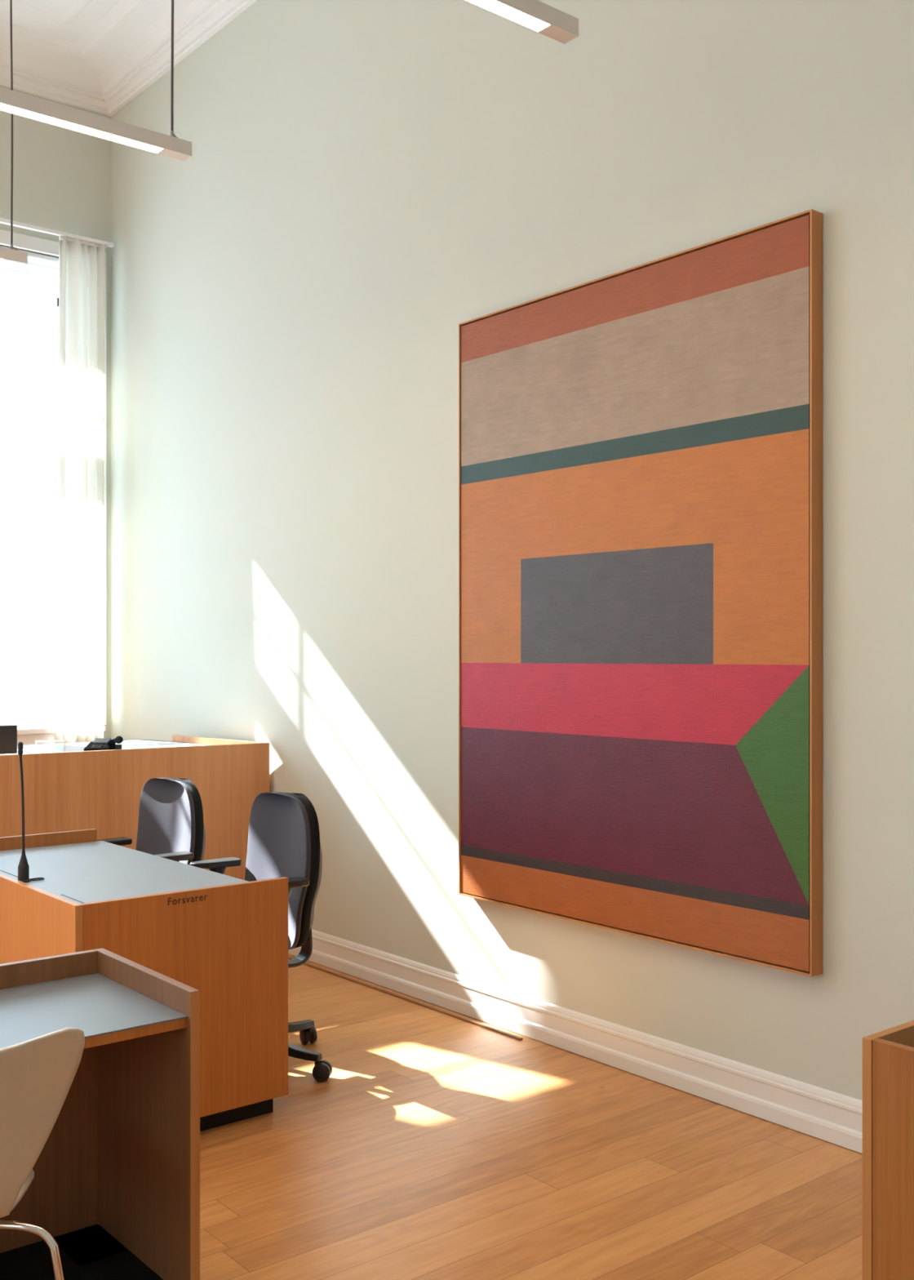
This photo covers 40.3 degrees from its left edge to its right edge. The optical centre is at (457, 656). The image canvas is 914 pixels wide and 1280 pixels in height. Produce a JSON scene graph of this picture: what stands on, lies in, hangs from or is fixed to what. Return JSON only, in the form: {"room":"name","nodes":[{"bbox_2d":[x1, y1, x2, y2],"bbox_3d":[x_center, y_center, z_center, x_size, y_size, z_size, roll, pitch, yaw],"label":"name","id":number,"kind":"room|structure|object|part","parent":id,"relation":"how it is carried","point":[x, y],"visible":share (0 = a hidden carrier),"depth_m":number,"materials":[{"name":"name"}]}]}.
{"room":"courtroom","nodes":[
{"label":"courtroom","id":0,"kind":"room"},
{"bbox_2d":[0,84,113,737],"bbox_3d":[-6.173,-1.300,5.035,9.845,5.600,0.764,0,0,-39],"label":"wall","id":1,"kind":"structure","parent":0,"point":[62,176],"depth_m":7.77,"materials":[{"name":"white paint"}]},
{"bbox_2d":[0,229,106,745],"bbox_3d":[-3.245,-0.615,7.466,2.156,3.920,0.640,0,0,-39],"label":"window","id":2,"kind":"structure","parent":1,"relation":"attached to","point":[36,283],"depth_m":8.06,"materials":[{"name":"white paint"}]},
{"bbox_3d":[-3.216,0.460,7.431,2.116,0.036,0.550,0,0,-39],"label":"sill","id":3,"kind":"part","parent":2,"relation":"part of","materials":[{"name":"white paint"}]},
{"bbox_2d":[54,235,106,743],"bbox_3d":[-2.326,-0.552,7.716,0.318,4.045,0.092,0,0,-38],"label":"curtain","id":4,"kind":"object","parent":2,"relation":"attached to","point":[79,621],"visible":0.69,"depth_m":7.71,"materials":[{"name":"white fabric"}]},
{"bbox_3d":[-3.153,-2.594,7.112,2.450,0.032,0.144,0,0,-39],"label":"curtain rail","id":5,"kind":"part","parent":1,"relation":"part of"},
{"bbox_2d":[0,0,121,43],"bbox_3d":[-2.732,-3.800,0.843,10.245,0.300,11.570,0,0,-39],"label":"ceiling","id":6,"kind":"structure","parent":0,"point":[96,10],"depth_m":7.11,"materials":[{"name":"paint"}]},
{"bbox_2d":[0,0,27,266],"bbox_3d":[-2.792,-2.651,4.471,2.500,1.997,0.090,0,0,-39],"label":"pendant lamp","id":7,"kind":"object","parent":6,"relation":"hanging from","point":[11,256],"visible":0.96,"depth_m":5.22,"materials":[{"name":"silver metal"}]},
{"bbox_3d":[-1.865,-1.655,5.231,0.097,0.004,0.048,0,0,-39],"label":"plate","id":8,"kind":"part","parent":7,"relation":"part of","materials":[{"name":"white"}]},
{"bbox_2d":[0,0,93,25],"bbox_3d":[-2.586,-3.646,0.689,8.776,0.009,9.645,0,0,-39],"label":"trim","id":9,"kind":"structure","parent":6,"relation":"attached to","point":[77,6],"depth_m":7.02,"materials":[{"name":"paint"}]},
{"bbox_2d":[0,0,191,161],"bbox_3d":[-1.860,-2.651,3.343,2.500,1.997,0.090,0,0,-39],"label":"pendant lamp","id":10,"kind":"object","parent":6,"relation":"hanging from","point":[16,103],"visible":1,"depth_m":3.93,"materials":[{"name":"silver metal"}]},
{"bbox_2d":[0,102,163,153],"bbox_3d":[-1.860,-1.657,3.343,2.300,0.005,0.048,0,0,-39],"label":"diffuser","id":11,"kind":"object","parent":10,"relation":"attached to","point":[29,110],"depth_m":3.89,"materials":[{"name":"white plastic"}]},
{"bbox_3d":[-0.933,-1.655,4.103,0.097,0.004,0.048,0,0,-39],"label":"plate","id":12,"kind":"part","parent":10,"relation":"part of","materials":[{"name":"white metal"}]},
{"bbox_2d":[463,0,578,44],"bbox_3d":[-0.659,-2.651,2.547,2.500,1.997,0.090,0,0,-39],"label":"pendant lamp","id":13,"kind":"object","parent":6,"relation":"hanging from","point":[538,16],"visible":1,"depth_m":3.24,"materials":[{"name":"silver metal"}]},
{"bbox_2d":[466,0,550,31],"bbox_3d":[-0.659,-1.657,2.547,2.300,0.005,0.048,0,0,-39],"label":"diffuser","id":14,"kind":"object","parent":13,"relation":"attached to","point":[519,12],"depth_m":3.21,"materials":[{"name":"white plastic"}]},
{"bbox_3d":[0.268,-1.655,3.308,0.097,0.004,0.048,0,0,-39],"label":"plate","id":15,"kind":"part","parent":13,"relation":"part of","materials":[{"name":"white metal"}]},
{"bbox_2d":[111,0,913,1100],"bbox_3d":[1.153,-1.300,4.064,0.250,5.600,11.720,0,0,-39],"label":"wall","id":16,"kind":"structure","parent":0,"point":[362,182],"depth_m":5.41,"materials":[{"name":"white paint"}]},
{"bbox_2d":[0,0,257,116],"bbox_3d":[-2.606,-3.553,0.688,9.845,0.196,10.770,0,0,-39],"label":"trim","id":17,"kind":"structure","parent":16,"relation":"attached to","point":[128,50],"depth_m":7.38,"materials":[{"name":"paint"}]},
{"bbox_2d":[288,928,862,1153],"bbox_3d":[1.190,1.423,3.803,0.026,0.149,10.770,0,0,-39],"label":"baseboard","id":18,"kind":"structure","parent":16,"relation":"attached to","point":[832,1117],"depth_m":4.53,"materials":[{"name":"white paint"}]},
{"bbox_2d":[458,208,822,976],"bbox_3d":[0.574,-0.196,4.525,0.059,2.371,1.716,0,0,-39],"label":"painting","id":19,"kind":"object","parent":16,"relation":"attached to","point":[641,446],"visible":1,"depth_m":4.34,"materials":[{"name":"orange paint"}]},
{"bbox_3d":[0.574,0.987,4.525,0.059,0.006,1.716,0,0,-39],"label":"frame rail","id":20,"kind":"part","parent":19,"relation":"part of","materials":[{"name":"brown wood"}]},
{"bbox_3d":[0.574,-1.378,4.525,0.059,0.006,1.716,0,0,-39],"label":"frame rail","id":21,"kind":"part","parent":19,"relation":"part of","materials":[{"name":"brown wood"}]},
{"bbox_2d":[200,953,862,1279],"bbox_3d":[-2.732,1.600,0.843,10.445,0.200,11.770,0,0,-39],"label":"floor","id":22,"kind":"structure","parent":0,"point":[435,1144],"depth_m":3.64,"materials":[{"name":"brown wood"}]},
{"bbox_2d":[0,1027,84,1279],"bbox_3d":[-1.007,1.098,2.386,0.455,0.804,0.536,0,0,-39],"label":"shell chair","id":23,"kind":"object","parent":22,"relation":"on","point":[37,1074],"visible":1,"depth_m":2.30,"materials":[{"name":"beige paint"}]},
{"bbox_3d":[-0.838,1.283,2.369,0.295,0.412,0.026,0,0,6],"label":"leg","id":24,"kind":"part","parent":23,"relation":"part of","materials":[{"name":"silver metal"}]},
{"bbox_2d":[0,947,199,1279],"bbox_3d":[-1.448,1.113,2.303,1.883,0.774,0.509,0,0,-39],"label":"desk","id":25,"kind":"object","parent":22,"relation":"on","point":[115,1183],"visible":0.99,"depth_m":2.88,"materials":[{"name":"brown wood"}]},
{"bbox_3d":[-1.602,1.063,2.491,1.839,0.674,0.022,0,0,-39],"label":"panel","id":26,"kind":"part","parent":25,"relation":"part of","materials":[{"name":"brown wood"}]},
{"bbox_2d":[0,973,187,1048],"bbox_3d":[-1.445,0.782,2.299,1.838,0.004,0.473,0,0,-39],"label":"countertop","id":27,"kind":"structure","parent":25,"relation":"on","point":[95,1004],"depth_m":2.75,"materials":[{"name":"grey laminate"}]},
{"bbox_3d":[-0.729,1.063,2.893,0.022,0.674,0.508,0,0,-39],"label":"panel","id":28,"kind":"part","parent":25,"relation":"part of","materials":[{"name":"brown wood"}]},
{"bbox_2d":[0,735,269,879],"bbox_3d":[-2.749,0.973,5.687,3.666,1.054,1.160,0,0,-39],"label":"desk","id":29,"kind":"object","parent":22,"relation":"on","point":[74,788],"visible":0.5,"depth_m":5.97,"materials":[{"name":"brown wood"}]},
{"bbox_3d":[-2.420,0.973,5.359,0.972,1.054,0.024,0,0,-36],"label":"panel","id":30,"kind":"part","parent":29,"relation":"part of","materials":[{"name":"brown wood"}]},
{"bbox_2d":[0,724,17,754],"bbox_3d":[-2.268,0.406,5.870,0.368,0.152,0.120,0,0,-33],"label":"monitor","id":31,"kind":"object","parent":29,"relation":"on","point":[8,733],"visible":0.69,"depth_m":5.93,"materials":[{"name":"black plastic"}]},
{"bbox_2d":[35,740,65,752],"bbox_3d":[-2.050,0.455,6.273,0.140,0.054,0.100,0,0,-19],"label":"stand","id":32,"kind":"object","parent":29,"relation":"on","point":[37,741],"visible":0.95,"depth_m":6.25,"materials":[{"name":"white"}]},
{"bbox_2d":[35,740,65,742],"bbox_3d":[-2.050,0.429,6.273,0.140,0.004,0.100,0,0,-19],"label":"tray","id":33,"kind":"object","parent":32,"relation":"on","point":[37,741],"depth_m":6.24,"materials":[{"name":"white"}]},
{"bbox_2d":[84,736,123,751],"bbox_3d":[-1.806,0.447,6.354,0.163,0.069,0.181,0,0,0],"label":"telephone","id":34,"kind":"object","parent":29,"relation":"on","point":[99,744],"visible":0.97,"depth_m":6.33,"materials":[{"name":"black plastic"}]},
{"bbox_2d":[0,739,208,755],"bbox_3d":[-2.765,0.493,5.688,3.642,0.023,1.138,0,0,-39],"label":"countertop","id":35,"kind":"structure","parent":29,"relation":"on","point":[136,744],"depth_m":6.70,"materials":[{"name":"grey"}]},
{"bbox_3d":[-1.293,0.973,6.722,0.024,1.054,0.870,0,0,-45],"label":"return panel","id":36,"kind":"part","parent":29,"relation":"part of","materials":[{"name":"brown wood"}]},
{"bbox_2d":[0,828,288,1131],"bbox_3d":[-1.229,1.094,4.330,0.721,0.812,1.256,0,0,-39],"label":"desk","id":37,"kind":"object","parent":22,"relation":"on","point":[221,936],"visible":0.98,"depth_m":3.96,"materials":[{"name":"brown wood"}]},
{"bbox_2d":[17,742,44,882],"bbox_3d":[-1.395,0.507,4.074,0.090,0.456,0.044,0,0,-39],"label":"microphone","id":38,"kind":"object","parent":37,"relation":"on","point":[23,867],"visible":0.98,"depth_m":4.05,"materials":[{"name":"black"}]},
{"bbox_3d":[-1.498,1.081,4.110,0.024,0.710,1.255,0,0,-39],"label":"panel","id":39,"kind":"part","parent":37,"relation":"part of","materials":[{"name":"brown wood"}]},
{"bbox_2d":[0,840,248,903],"bbox_3d":[-1.261,0.747,4.307,0.594,0.022,1.210,0,0,-39],"label":"countertop","id":40,"kind":"structure","parent":37,"relation":"on","point":[100,870],"depth_m":4.24,"materials":[{"name":"grey laminate"}]},
{"bbox_3d":[-0.829,1.081,3.863,0.697,0.710,0.024,0,0,-39],"label":"panel","id":41,"kind":"part","parent":37,"relation":"part of","materials":[{"name":"brown wood"}]},
{"bbox_2d":[97,777,205,865],"bbox_3d":[-1.352,1.007,5.126,0.725,0.984,0.749,0,0,-41],"label":"office chair","id":42,"kind":"object","parent":22,"relation":"on","point":[171,826],"visible":0.19,"depth_m":5.22,"materials":[{"name":"grey fabric"}]},
{"bbox_3d":[-1.494,0.799,5.328,0.206,0.026,0.081,0,0,-41],"label":"armrest","id":43,"kind":"part","parent":42,"relation":"part of","materials":[{"name":"black plastic"}]},
{"bbox_3d":[-1.211,0.800,5.224,0.093,0.570,0.460,0,0,-41],"label":"backrest","id":44,"kind":"part","parent":42,"relation":"part of","materials":[{"name":"grey fabric"}]},
{"bbox_3d":[-1.144,0.799,4.930,0.206,0.026,0.081,0,0,-41],"label":"armrest","id":45,"kind":"part","parent":42,"relation":"part of","materials":[{"name":"black plastic"}]},
{"bbox_2d":[190,791,332,1081],"bbox_3d":[-0.807,1.007,4.575,0.725,0.984,0.749,0,0,-36],"label":"office chair","id":46,"kind":"object","parent":22,"relation":"on","point":[284,833],"visible":0.42,"depth_m":4.61,"materials":[{"name":"grey fabric"}]},
{"bbox_3d":[-0.931,0.799,4.789,0.206,0.026,0.081,0,0,-36],"label":"armrest","id":47,"kind":"part","parent":46,"relation":"part of","materials":[{"name":"black plastic"}]},
{"bbox_3d":[-0.936,0.979,4.730,0.090,0.340,0.198,0,0,1],"label":"arm post","id":48,"kind":"part","parent":46,"relation":"part of","materials":[{"name":"black plastic"}]},
{"bbox_3d":[-0.659,0.800,4.660,0.093,0.570,0.460,0,0,-36],"label":"backrest","id":49,"kind":"part","parent":46,"relation":"part of","materials":[{"name":"grey fabric"}]},
{"bbox_3d":[-0.674,0.979,4.375,0.198,0.340,0.090,0,0,16],"label":"arm post","id":50,"kind":"part","parent":46,"relation":"part of","materials":[{"name":"black plastic"}]},
{"bbox_3d":[-0.617,0.799,4.362,0.206,0.026,0.081,0,0,-36],"label":"armrest","id":51,"kind":"part","parent":46,"relation":"part of","materials":[{"name":"black plastic"}]},
{"bbox_3d":[-0.670,1.406,4.694,0.054,0.048,0.322,0,0,44],"label":"leg","id":52,"kind":"part","parent":46,"relation":"part of","materials":[{"name":"black plastic"}]},
{"bbox_3d":[-0.629,1.406,4.467,0.322,0.048,0.054,0,0,26],"label":"leg","id":53,"kind":"part","parent":46,"relation":"part of","materials":[{"name":"black plastic"}]},
{"bbox_2d":[288,955,523,1039],"bbox_3d":[-0.448,1.495,5.706,0.014,0.009,2.200,0,0,-40],"label":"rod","id":54,"kind":"object","parent":22,"relation":"on","point":[289,957],"visible":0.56,"depth_m":5.36,"materials":[{"name":"brown wood"}]},
{"bbox_2d":[862,1020,913,1279],"bbox_3d":[1.446,1.113,2.217,0.851,0.774,1.092,0,0,-39],"label":"desk","id":55,"kind":"object","parent":22,"relation":"on","point":[888,1055],"visible":1,"depth_m":2.33,"materials":[{"name":"brown wood"}]}
]}

